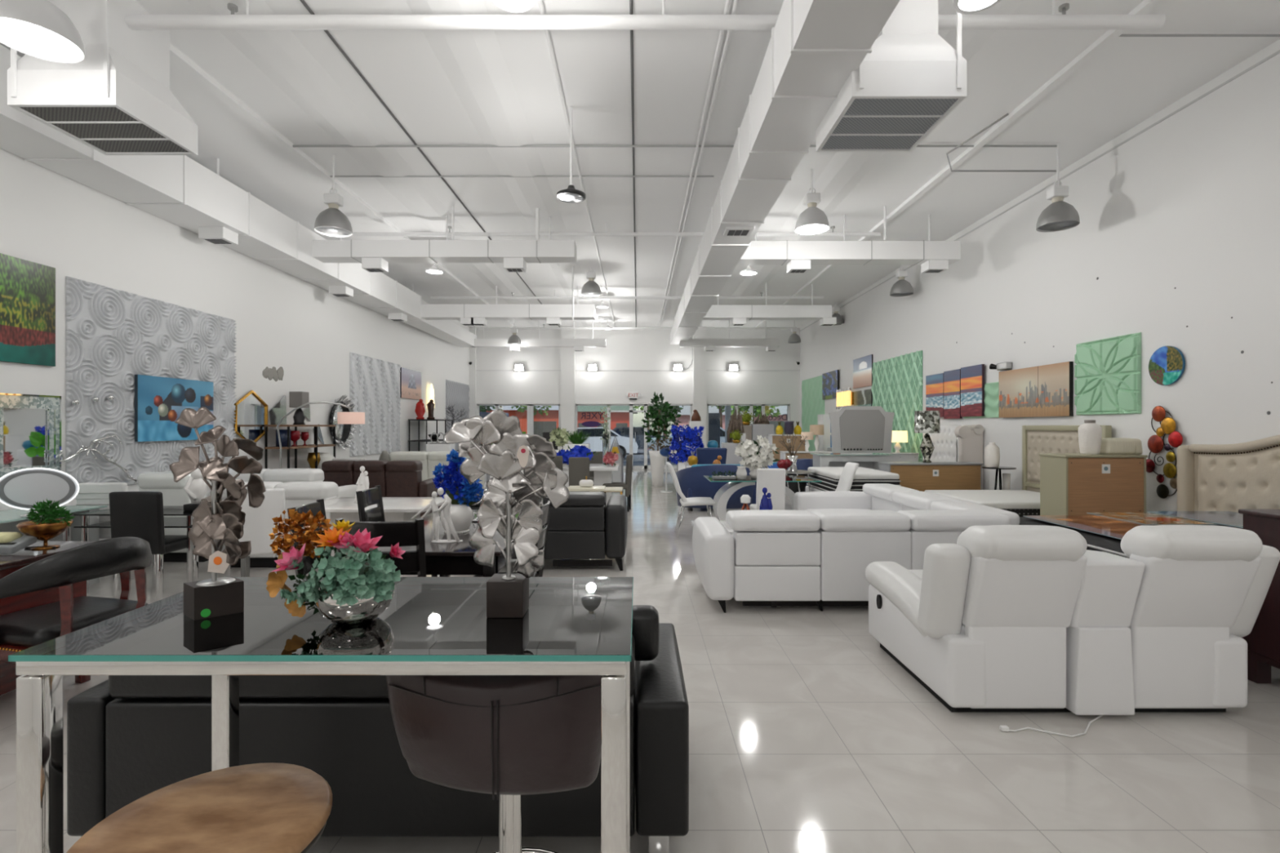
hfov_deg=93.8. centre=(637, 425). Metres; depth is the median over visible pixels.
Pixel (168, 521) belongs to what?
glass shelf
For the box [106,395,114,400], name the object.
ball
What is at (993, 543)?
cushion
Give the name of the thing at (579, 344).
duct
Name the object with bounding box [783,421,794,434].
vase
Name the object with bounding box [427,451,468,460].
cushion
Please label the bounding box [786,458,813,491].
accent armchair
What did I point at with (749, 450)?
flower vase
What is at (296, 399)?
table lamp
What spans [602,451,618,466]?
flower vase
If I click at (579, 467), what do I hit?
dining chair
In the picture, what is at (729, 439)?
driftwood sculpture
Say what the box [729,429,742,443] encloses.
plant
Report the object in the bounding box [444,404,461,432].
sculpture
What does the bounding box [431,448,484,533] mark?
flower vase
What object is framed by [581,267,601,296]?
lamp
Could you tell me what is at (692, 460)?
pineapple figurine
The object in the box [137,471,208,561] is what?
recliner chair
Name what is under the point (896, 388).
wall panel
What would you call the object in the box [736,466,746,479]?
vase
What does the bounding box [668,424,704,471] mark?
flower vase
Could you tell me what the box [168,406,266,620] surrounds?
leaf sculpture
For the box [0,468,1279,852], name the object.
floor
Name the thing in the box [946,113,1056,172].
conduit
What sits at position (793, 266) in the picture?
diffuser
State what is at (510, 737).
bar stool
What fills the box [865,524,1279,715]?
loveseat
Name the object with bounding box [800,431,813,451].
table lamp
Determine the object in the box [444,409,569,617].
leaf sculpture
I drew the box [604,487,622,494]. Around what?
table
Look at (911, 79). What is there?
air vent
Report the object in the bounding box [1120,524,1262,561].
cushion
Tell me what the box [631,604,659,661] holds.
throw pillow
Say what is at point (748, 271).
lamp
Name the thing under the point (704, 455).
velvet armchair
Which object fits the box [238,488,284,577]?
chair
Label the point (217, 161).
rod
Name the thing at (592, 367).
wall light
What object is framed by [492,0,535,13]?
lamp
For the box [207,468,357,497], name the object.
recliner sofa
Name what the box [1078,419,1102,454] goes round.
vase
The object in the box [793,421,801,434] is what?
pineapple figurine
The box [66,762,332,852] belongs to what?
wooden stool
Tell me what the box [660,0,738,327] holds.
conduit
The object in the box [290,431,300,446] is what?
vase
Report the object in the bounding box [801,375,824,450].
wall panel
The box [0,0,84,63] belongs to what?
lamp
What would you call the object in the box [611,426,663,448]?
parked car
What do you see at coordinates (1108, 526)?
print
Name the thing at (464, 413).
sculpture
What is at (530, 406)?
window
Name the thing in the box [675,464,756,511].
velvet sofa
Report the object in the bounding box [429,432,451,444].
sculpture
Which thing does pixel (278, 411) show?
mirror
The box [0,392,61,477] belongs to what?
mirror
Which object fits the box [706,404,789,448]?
window
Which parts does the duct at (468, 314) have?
hanger rod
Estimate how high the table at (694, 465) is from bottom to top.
0.391 m
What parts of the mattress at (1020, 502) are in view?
panel, panel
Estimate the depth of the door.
20.30 m
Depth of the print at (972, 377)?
9.66 m
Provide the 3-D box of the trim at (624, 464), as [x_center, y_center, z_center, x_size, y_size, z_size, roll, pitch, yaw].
[0.000,1.485,21.950,60.000,0.050,2.900,0,0,0]
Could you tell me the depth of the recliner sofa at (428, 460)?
11.53 m
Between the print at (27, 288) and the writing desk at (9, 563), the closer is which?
the writing desk at (9, 563)
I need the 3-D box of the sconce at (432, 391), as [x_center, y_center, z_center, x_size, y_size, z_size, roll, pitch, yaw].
[-5.550,-0.740,16.182,0.051,0.785,0.343,0,0,0]
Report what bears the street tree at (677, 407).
on the ground at (638, 457)
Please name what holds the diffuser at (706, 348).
attached to the duct at (709, 344)
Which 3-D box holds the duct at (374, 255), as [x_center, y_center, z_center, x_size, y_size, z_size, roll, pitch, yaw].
[-2.986,-2.865,9.370,4.028,0.871,0.352,0,0,0]
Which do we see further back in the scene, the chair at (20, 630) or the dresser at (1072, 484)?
the dresser at (1072, 484)
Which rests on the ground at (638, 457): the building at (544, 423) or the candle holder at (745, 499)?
the building at (544, 423)
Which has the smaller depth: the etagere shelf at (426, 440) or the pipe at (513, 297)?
the pipe at (513, 297)
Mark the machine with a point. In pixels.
(11, 543)
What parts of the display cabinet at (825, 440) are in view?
glass door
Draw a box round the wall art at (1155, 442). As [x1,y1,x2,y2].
[1146,405,1182,498]
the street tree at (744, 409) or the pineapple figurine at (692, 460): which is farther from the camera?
the street tree at (744, 409)
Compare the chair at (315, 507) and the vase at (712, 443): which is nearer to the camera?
the chair at (315, 507)
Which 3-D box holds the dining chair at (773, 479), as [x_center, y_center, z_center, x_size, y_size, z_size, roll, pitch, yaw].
[1.587,0.985,7.334,0.340,0.950,0.512,0,0,0]
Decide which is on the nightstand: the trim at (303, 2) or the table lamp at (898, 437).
the table lamp at (898, 437)
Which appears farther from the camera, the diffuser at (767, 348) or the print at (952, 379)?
the diffuser at (767, 348)
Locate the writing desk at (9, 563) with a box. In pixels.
[0,541,95,695]
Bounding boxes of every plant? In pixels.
[16,498,75,550]
[657,435,672,492]
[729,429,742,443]
[740,411,754,425]
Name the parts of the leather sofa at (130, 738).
armrest, panel, backrest, armrest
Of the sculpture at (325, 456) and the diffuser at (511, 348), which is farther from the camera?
the diffuser at (511, 348)
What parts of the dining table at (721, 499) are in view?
glass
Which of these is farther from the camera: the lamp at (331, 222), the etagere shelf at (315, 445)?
the etagere shelf at (315, 445)
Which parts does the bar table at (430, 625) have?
leg, leg, frame rail, glass, leg, leg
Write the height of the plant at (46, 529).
0.286 m
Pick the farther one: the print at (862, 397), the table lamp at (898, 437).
the print at (862, 397)
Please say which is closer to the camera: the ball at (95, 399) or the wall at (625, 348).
the ball at (95, 399)
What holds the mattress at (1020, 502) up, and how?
on the platform bed
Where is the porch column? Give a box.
[724,405,730,442]
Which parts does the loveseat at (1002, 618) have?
arm, frame, arm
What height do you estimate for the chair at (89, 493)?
0.920 m
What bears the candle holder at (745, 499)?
on the coffee table at (724, 523)
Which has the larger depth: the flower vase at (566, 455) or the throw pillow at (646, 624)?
the flower vase at (566, 455)
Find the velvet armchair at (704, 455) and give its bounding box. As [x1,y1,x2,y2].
[696,448,727,464]
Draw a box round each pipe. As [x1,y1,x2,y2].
[124,0,1165,30]
[352,222,880,236]
[431,289,823,299]
[478,324,796,328]
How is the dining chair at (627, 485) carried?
on the floor
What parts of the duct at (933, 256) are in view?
hanger rod, hanger rod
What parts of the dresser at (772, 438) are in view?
panel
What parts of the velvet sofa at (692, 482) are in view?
seat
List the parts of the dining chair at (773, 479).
seat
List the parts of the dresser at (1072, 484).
panel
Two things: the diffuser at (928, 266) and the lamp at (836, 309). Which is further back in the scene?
the lamp at (836, 309)
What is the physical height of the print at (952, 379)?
0.833 m
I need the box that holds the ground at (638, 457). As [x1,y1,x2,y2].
[623,448,678,462]
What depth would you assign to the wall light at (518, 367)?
20.03 m
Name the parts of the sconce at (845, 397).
plate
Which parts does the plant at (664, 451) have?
pot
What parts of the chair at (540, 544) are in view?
seat, post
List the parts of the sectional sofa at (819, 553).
armrest, panel, armrest, panel, panel, panel, panel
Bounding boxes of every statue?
[354,466,368,502]
[410,487,462,542]
[471,488,488,521]
[690,409,701,421]
[759,487,773,510]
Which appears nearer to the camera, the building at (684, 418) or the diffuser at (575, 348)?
the diffuser at (575, 348)
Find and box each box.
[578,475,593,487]
[1099,437,1142,454]
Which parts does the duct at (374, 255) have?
hanger rod, hanger rod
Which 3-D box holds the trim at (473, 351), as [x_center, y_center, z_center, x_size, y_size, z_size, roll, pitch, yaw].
[-5.541,-0.915,20.125,0.199,4.750,0.150,0,0,0]
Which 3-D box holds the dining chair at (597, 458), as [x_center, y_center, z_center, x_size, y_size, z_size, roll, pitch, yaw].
[-0.837,0.980,11.402,0.330,0.960,0.484,0,0,0]
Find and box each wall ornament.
[57,434,122,462]
[89,441,137,484]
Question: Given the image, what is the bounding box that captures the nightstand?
[884,452,919,462]
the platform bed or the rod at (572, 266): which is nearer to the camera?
the platform bed
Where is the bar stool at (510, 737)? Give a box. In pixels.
[385,675,601,852]
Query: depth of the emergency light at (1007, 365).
8.84 m
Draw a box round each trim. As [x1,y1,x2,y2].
[299,0,559,327]
[469,327,476,417]
[475,369,799,370]
[560,326,575,449]
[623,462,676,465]
[629,0,636,327]
[693,326,706,448]
[799,49,1279,331]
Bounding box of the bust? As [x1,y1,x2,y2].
[183,467,207,503]
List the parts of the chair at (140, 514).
leg, backrest, leg, leg, seat, leg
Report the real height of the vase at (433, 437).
0.140 m
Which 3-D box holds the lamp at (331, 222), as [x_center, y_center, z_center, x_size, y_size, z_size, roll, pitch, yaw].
[-3.709,-2.831,7.300,0.420,0.938,0.420,0,0,0]
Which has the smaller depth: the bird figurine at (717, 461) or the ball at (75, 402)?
the ball at (75, 402)
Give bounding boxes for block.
[732,433,745,443]
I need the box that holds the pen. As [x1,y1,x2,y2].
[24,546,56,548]
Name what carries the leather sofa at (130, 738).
on the floor
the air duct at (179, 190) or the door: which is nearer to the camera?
the air duct at (179, 190)
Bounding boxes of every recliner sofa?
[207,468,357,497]
[218,481,338,567]
[321,460,444,517]
[389,451,484,488]
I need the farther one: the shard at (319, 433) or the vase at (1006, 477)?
the shard at (319, 433)
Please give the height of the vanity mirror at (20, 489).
0.398 m
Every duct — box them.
[0,44,421,321]
[312,215,576,272]
[403,317,476,347]
[412,284,595,325]
[471,320,605,351]
[670,0,899,344]
[679,320,779,351]
[702,282,836,325]
[737,214,960,273]
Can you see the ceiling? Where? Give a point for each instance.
(251, 96)
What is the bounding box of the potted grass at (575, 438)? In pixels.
[563,430,591,487]
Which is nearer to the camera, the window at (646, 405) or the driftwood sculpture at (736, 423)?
the driftwood sculpture at (736, 423)
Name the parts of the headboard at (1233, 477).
nailhead trim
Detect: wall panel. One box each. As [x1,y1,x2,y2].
[66,275,236,485]
[349,351,400,457]
[445,379,469,450]
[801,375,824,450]
[871,350,923,462]
[963,382,999,418]
[1074,332,1141,415]
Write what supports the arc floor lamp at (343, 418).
on the floor
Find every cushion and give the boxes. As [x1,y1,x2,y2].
[137,471,202,488]
[221,481,283,500]
[228,468,270,481]
[262,468,324,483]
[273,481,338,500]
[321,460,355,472]
[353,460,388,472]
[385,460,422,472]
[389,451,429,460]
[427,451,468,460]
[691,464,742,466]
[806,508,871,512]
[909,568,923,578]
[956,524,1087,561]
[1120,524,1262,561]
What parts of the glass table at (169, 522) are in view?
leg, leg, glass, leg, leg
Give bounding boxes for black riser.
[183,503,199,511]
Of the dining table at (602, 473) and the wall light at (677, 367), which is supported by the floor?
the dining table at (602, 473)
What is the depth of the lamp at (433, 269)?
10.55 m
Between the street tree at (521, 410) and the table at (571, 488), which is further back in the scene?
the street tree at (521, 410)
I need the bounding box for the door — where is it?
[608,404,645,468]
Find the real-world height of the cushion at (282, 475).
0.200 m
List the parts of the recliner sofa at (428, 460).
armrest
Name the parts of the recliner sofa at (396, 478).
armrest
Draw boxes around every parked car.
[577,426,638,457]
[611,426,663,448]
[647,426,724,461]
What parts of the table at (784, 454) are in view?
panel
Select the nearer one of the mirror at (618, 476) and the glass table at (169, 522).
the glass table at (169, 522)
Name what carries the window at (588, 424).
in the wall at (625, 348)
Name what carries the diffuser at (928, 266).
attached to the duct at (933, 256)
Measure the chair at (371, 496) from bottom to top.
0.983 m
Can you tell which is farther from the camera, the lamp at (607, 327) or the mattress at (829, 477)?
the lamp at (607, 327)
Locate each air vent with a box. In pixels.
[7,0,197,155]
[816,0,966,151]
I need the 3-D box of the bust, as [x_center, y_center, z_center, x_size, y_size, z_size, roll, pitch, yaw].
[-4.014,0.547,5.438,0.180,0.326,0.131,0,0,0]
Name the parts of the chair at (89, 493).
backrest, seat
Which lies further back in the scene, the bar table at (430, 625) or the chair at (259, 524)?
the chair at (259, 524)
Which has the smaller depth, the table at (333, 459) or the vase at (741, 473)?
the vase at (741, 473)
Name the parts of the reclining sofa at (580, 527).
panel, panel, armrest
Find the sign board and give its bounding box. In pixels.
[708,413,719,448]
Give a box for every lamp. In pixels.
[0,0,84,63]
[276,401,364,468]
[288,391,308,424]
[314,155,352,237]
[425,239,443,274]
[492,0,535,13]
[507,320,520,345]
[556,106,585,203]
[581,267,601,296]
[596,293,608,308]
[603,318,613,329]
[740,265,757,275]
[787,320,800,343]
[795,168,829,235]
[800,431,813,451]
[809,424,823,450]
[831,302,844,325]
[889,265,913,297]
[891,431,907,452]
[914,410,940,462]
[952,0,1000,13]
[1035,142,1079,232]
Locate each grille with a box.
[19,106,189,152]
[822,98,958,149]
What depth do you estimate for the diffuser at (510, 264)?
9.24 m
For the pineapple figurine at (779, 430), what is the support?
on the dresser at (772, 438)
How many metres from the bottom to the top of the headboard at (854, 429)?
0.790 m
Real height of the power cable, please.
0.022 m
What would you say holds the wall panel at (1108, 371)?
attached to the wall at (1175, 242)
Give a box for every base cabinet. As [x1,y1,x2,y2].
[426,443,454,452]
[1238,509,1279,683]
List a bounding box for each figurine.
[414,399,425,418]
[426,399,435,418]
[687,450,697,465]
[712,455,721,464]
[775,421,783,434]
[777,458,791,470]
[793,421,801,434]
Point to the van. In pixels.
(482, 415)
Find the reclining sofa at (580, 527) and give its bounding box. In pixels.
[469,491,627,570]
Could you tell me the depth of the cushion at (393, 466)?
8.85 m
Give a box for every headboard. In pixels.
[542,431,563,449]
[828,406,894,453]
[923,423,983,489]
[1022,425,1111,492]
[1177,435,1279,512]
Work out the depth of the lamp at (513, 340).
17.91 m
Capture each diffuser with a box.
[198,226,238,244]
[328,285,353,297]
[361,257,388,272]
[388,312,407,321]
[460,317,475,325]
[471,317,486,325]
[503,257,526,272]
[509,346,520,351]
[546,317,560,325]
[573,346,584,351]
[704,346,715,351]
[723,226,754,236]
[731,317,746,325]
[765,346,777,351]
[786,259,810,273]
[819,317,836,325]
[920,259,948,273]
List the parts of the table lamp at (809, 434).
lamp shade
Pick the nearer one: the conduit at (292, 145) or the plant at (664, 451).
the conduit at (292, 145)
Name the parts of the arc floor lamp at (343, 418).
lamp shade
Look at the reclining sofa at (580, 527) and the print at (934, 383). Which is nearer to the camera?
the reclining sofa at (580, 527)
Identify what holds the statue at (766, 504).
on the coffee table at (724, 523)
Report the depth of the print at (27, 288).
5.49 m
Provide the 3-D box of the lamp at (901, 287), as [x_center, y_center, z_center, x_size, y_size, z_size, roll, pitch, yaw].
[5.118,-2.922,11.600,0.420,0.757,0.420,0,0,0]
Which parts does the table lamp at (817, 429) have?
lamp shade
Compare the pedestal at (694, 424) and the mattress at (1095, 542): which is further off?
the pedestal at (694, 424)
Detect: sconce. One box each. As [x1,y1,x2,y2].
[430,383,435,407]
[835,387,853,409]
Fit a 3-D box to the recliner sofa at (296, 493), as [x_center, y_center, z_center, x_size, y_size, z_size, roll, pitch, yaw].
[-3.694,1.020,6.530,1.356,0.880,1.039,0,0,0]
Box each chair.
[0,536,152,683]
[75,482,151,568]
[109,491,198,600]
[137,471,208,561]
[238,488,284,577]
[287,498,330,575]
[335,517,426,577]
[355,484,437,577]
[472,497,551,577]
[549,455,562,471]
[568,457,589,485]
[589,451,602,480]
[602,454,632,511]
[666,462,715,538]
[749,468,786,510]
[835,462,858,491]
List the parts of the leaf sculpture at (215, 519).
rod, plate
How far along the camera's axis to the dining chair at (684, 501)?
7.77 m
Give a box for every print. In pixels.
[0,253,55,366]
[134,374,213,441]
[400,367,421,399]
[822,369,838,399]
[853,354,872,388]
[853,389,872,406]
[925,373,943,417]
[943,368,962,418]
[960,364,984,416]
[999,361,1073,417]
[1022,511,1243,539]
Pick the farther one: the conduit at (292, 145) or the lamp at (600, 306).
the lamp at (600, 306)
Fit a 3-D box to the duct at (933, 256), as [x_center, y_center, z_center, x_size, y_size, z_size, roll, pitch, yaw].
[3.235,-2.857,9.370,3.469,0.886,0.352,0,0,0]
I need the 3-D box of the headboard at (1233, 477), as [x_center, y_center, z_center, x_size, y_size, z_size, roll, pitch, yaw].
[5.360,0.749,5.056,0.200,1.422,1.608,0,0,0]
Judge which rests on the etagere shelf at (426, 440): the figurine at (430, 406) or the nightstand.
the figurine at (430, 406)
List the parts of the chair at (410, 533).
post, post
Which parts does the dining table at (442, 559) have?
leg, leg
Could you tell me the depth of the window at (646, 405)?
20.30 m
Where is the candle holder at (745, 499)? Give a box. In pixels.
[740,494,751,510]
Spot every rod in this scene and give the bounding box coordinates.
[215,158,219,175]
[535,208,539,240]
[572,266,573,319]
[883,205,885,240]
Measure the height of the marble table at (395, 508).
0.760 m
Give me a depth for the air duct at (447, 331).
16.04 m
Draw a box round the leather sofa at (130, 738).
[66,622,688,852]
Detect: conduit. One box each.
[292,145,1057,146]
[329,175,714,177]
[537,0,615,327]
[657,0,730,327]
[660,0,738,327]
[682,336,693,369]
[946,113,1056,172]
[1119,34,1279,36]
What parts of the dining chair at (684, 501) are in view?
backrest, leg, leg, seat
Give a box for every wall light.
[514,364,524,371]
[587,364,597,371]
[672,364,683,371]
[728,364,738,371]
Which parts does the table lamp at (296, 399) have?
lamp shade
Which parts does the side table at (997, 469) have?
leg, leg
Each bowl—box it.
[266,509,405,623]
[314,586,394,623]
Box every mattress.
[806,466,901,491]
[924,489,1039,516]
[1018,516,1243,558]
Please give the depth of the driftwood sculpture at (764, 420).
15.38 m
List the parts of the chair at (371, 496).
post, post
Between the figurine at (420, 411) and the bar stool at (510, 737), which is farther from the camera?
the figurine at (420, 411)
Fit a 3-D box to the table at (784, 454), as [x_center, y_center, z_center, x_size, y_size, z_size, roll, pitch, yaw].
[3.475,0.995,12.400,0.970,0.930,0.420,0,0,0]
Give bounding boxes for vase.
[275,429,290,446]
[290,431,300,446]
[300,431,309,445]
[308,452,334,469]
[378,450,391,461]
[428,434,439,439]
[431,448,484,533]
[548,426,569,449]
[556,448,576,466]
[567,444,598,464]
[598,404,611,464]
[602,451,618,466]
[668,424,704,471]
[706,440,718,448]
[734,435,779,478]
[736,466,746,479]
[778,433,807,471]
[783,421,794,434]
[984,442,999,467]
[1002,473,1010,489]
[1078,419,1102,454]
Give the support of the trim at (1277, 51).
attached to the wall at (1175, 242)
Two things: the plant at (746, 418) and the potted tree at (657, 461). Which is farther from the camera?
the plant at (746, 418)
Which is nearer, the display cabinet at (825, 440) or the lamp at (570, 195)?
the lamp at (570, 195)
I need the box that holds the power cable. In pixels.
[999,715,1102,737]
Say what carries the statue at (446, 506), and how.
on the dining table at (442, 559)
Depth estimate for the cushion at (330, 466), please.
8.85 m
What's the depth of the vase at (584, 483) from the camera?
8.35 m
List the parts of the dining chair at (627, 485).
seat, leg, backrest, leg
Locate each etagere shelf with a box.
[264,424,335,468]
[408,418,452,451]
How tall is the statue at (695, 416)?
0.300 m
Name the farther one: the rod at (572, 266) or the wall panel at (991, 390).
the rod at (572, 266)
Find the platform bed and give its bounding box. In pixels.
[805,485,824,491]
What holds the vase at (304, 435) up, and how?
on the etagere shelf at (315, 445)
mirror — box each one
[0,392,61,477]
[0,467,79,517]
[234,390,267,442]
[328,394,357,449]
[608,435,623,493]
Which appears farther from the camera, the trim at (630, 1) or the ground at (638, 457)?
the ground at (638, 457)
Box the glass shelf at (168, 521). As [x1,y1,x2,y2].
[85,516,186,526]
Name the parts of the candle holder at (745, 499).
frame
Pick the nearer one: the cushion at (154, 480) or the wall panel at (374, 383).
the cushion at (154, 480)
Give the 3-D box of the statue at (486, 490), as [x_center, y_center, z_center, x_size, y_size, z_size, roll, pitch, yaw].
[-1.135,0.581,4.400,0.240,0.245,0.100,0,0,0]
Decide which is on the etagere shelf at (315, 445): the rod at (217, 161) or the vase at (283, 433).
the vase at (283, 433)
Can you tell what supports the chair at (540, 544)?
on the floor
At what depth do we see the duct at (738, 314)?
13.60 m
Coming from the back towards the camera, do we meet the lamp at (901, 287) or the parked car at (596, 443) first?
the parked car at (596, 443)
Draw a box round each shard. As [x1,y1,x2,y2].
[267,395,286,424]
[302,404,310,422]
[312,426,324,444]
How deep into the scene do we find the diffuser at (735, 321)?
13.64 m
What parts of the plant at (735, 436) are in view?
pot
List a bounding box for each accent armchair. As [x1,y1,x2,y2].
[763,462,778,468]
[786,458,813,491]
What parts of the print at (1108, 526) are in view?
acrylic print, acrylic print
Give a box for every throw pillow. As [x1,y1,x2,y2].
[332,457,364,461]
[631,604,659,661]
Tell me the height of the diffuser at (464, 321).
0.156 m
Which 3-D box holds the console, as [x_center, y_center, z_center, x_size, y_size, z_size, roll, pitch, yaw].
[-5.280,1.103,4.875,0.640,0.715,1.450,0,0,0]
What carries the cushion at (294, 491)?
on the recliner sofa at (296, 493)
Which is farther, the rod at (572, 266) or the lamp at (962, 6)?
the rod at (572, 266)
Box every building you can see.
[485,405,558,436]
[577,405,637,429]
[673,405,786,429]
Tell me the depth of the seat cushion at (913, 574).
3.76 m
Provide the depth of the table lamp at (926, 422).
8.83 m
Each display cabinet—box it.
[741,424,773,468]
[817,414,831,451]
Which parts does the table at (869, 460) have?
glass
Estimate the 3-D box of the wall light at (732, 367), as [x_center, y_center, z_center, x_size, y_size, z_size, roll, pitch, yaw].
[3.214,-1.954,20.102,0.340,0.220,0.155,0,0,0]
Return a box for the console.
[0,505,107,585]
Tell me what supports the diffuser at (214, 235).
attached to the air duct at (179, 190)
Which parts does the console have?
panel, glass, panel, leg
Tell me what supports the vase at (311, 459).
on the etagere shelf at (315, 445)
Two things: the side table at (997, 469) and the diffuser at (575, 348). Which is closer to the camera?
the side table at (997, 469)
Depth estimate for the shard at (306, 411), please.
10.19 m
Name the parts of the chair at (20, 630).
nailhead trim, seat rail, arm post, seat, curved backrest, leg, arm post, arm post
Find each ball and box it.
[71,399,79,405]
[91,396,98,402]
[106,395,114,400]
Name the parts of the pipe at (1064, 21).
hanger rod, hanger rod, hanger rod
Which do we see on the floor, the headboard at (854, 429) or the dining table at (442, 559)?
the dining table at (442, 559)
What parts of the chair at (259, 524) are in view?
leg, leg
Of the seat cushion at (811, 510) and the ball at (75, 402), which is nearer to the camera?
the ball at (75, 402)
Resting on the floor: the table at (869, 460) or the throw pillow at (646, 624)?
the table at (869, 460)
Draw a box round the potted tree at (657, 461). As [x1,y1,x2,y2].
[641,391,681,487]
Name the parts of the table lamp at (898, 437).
lamp shade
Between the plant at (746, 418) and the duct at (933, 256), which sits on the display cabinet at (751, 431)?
the plant at (746, 418)
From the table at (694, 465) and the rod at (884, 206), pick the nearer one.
the rod at (884, 206)
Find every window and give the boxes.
[477,404,559,435]
[575,404,608,434]
[645,404,692,468]
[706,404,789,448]
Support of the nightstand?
on the floor
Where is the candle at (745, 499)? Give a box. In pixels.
[740,494,751,503]
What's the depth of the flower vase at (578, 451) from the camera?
10.65 m
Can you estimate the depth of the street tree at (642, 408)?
56.49 m
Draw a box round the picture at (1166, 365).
[1148,346,1185,385]
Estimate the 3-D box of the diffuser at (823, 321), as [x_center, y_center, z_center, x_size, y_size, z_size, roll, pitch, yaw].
[4.382,-2.392,13.770,0.300,0.156,0.260,0,0,0]
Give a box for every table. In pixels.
[8,577,633,852]
[73,506,231,593]
[293,497,444,577]
[377,509,519,577]
[541,463,619,506]
[567,485,605,492]
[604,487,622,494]
[691,520,733,534]
[703,475,822,520]
[785,470,815,493]
[809,453,893,470]
[982,466,1016,489]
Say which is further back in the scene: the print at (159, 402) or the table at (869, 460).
the table at (869, 460)
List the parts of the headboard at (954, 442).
panel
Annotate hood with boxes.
[864,0,966,60]
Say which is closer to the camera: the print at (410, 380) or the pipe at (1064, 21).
the pipe at (1064, 21)
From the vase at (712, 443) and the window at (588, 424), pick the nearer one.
the vase at (712, 443)
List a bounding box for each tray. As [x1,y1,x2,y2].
[711,470,736,479]
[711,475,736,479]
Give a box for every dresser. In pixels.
[767,434,805,466]
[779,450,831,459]
[878,462,982,491]
[1039,453,1147,515]
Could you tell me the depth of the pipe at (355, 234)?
9.67 m
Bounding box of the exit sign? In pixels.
[625,391,641,399]
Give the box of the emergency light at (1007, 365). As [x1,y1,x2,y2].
[989,361,1012,370]
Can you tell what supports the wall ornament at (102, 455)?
attached to the wall panel at (113, 336)
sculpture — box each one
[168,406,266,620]
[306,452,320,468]
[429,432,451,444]
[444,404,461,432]
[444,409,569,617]
[453,406,469,451]
[726,414,732,442]
[729,407,744,433]
[753,410,769,424]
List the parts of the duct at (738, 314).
hanger rod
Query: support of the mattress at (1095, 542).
on the platform bed
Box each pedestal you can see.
[688,421,702,442]
[721,442,742,464]
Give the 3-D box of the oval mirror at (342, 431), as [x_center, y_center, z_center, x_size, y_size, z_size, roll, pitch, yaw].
[-5.552,-0.065,11.273,0.157,1.049,0.992,0,0,0]
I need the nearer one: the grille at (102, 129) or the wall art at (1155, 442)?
the grille at (102, 129)
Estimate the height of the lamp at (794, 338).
0.686 m
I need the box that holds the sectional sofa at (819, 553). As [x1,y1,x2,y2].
[692,483,1019,613]
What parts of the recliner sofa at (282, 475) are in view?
armrest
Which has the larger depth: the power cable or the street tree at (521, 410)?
the street tree at (521, 410)
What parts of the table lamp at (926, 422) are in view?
lamp shade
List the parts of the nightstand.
panel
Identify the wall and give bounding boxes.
[0,148,469,540]
[476,328,799,448]
[800,39,1279,512]
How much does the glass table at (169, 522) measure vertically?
0.695 m
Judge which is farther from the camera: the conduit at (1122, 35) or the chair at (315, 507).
the conduit at (1122, 35)
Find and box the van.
[479,412,509,417]
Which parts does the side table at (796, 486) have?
leg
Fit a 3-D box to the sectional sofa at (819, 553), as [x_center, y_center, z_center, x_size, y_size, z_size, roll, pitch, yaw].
[1.804,1.071,6.106,2.625,0.777,3.028,0,0,0]
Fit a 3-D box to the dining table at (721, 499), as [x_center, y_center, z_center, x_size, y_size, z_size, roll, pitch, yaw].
[1.629,1.080,7.998,1.405,0.760,0.844,0,0,0]
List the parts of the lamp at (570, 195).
stem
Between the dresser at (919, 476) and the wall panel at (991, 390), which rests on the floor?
the dresser at (919, 476)
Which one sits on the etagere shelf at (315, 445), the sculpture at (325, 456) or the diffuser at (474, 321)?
the sculpture at (325, 456)
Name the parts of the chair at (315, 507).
post, post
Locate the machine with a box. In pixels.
[0,532,36,554]
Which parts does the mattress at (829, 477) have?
panel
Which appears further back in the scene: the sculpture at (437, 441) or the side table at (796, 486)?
the sculpture at (437, 441)
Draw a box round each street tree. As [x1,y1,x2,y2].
[479,405,502,412]
[511,405,551,416]
[632,405,649,430]
[648,405,683,435]
[710,405,742,427]
[722,405,780,424]
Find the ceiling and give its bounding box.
[0,0,1279,329]
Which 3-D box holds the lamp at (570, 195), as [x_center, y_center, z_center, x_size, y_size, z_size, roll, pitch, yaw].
[-0.688,-2.829,6.200,0.300,0.942,0.300,0,0,0]
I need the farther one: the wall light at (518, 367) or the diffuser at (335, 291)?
the wall light at (518, 367)
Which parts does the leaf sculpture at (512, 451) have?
rod, plate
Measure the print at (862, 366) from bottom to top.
0.727 m
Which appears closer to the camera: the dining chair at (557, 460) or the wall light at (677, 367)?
the dining chair at (557, 460)
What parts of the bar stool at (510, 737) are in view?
backrest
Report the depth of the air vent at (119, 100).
4.47 m
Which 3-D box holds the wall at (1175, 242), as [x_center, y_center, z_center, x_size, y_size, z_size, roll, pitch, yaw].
[5.577,-0.920,7.150,0.205,4.960,26.700,0,0,0]
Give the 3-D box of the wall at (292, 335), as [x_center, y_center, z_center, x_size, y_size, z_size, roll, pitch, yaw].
[-5.738,-0.920,7.150,0.204,4.960,26.700,0,0,0]

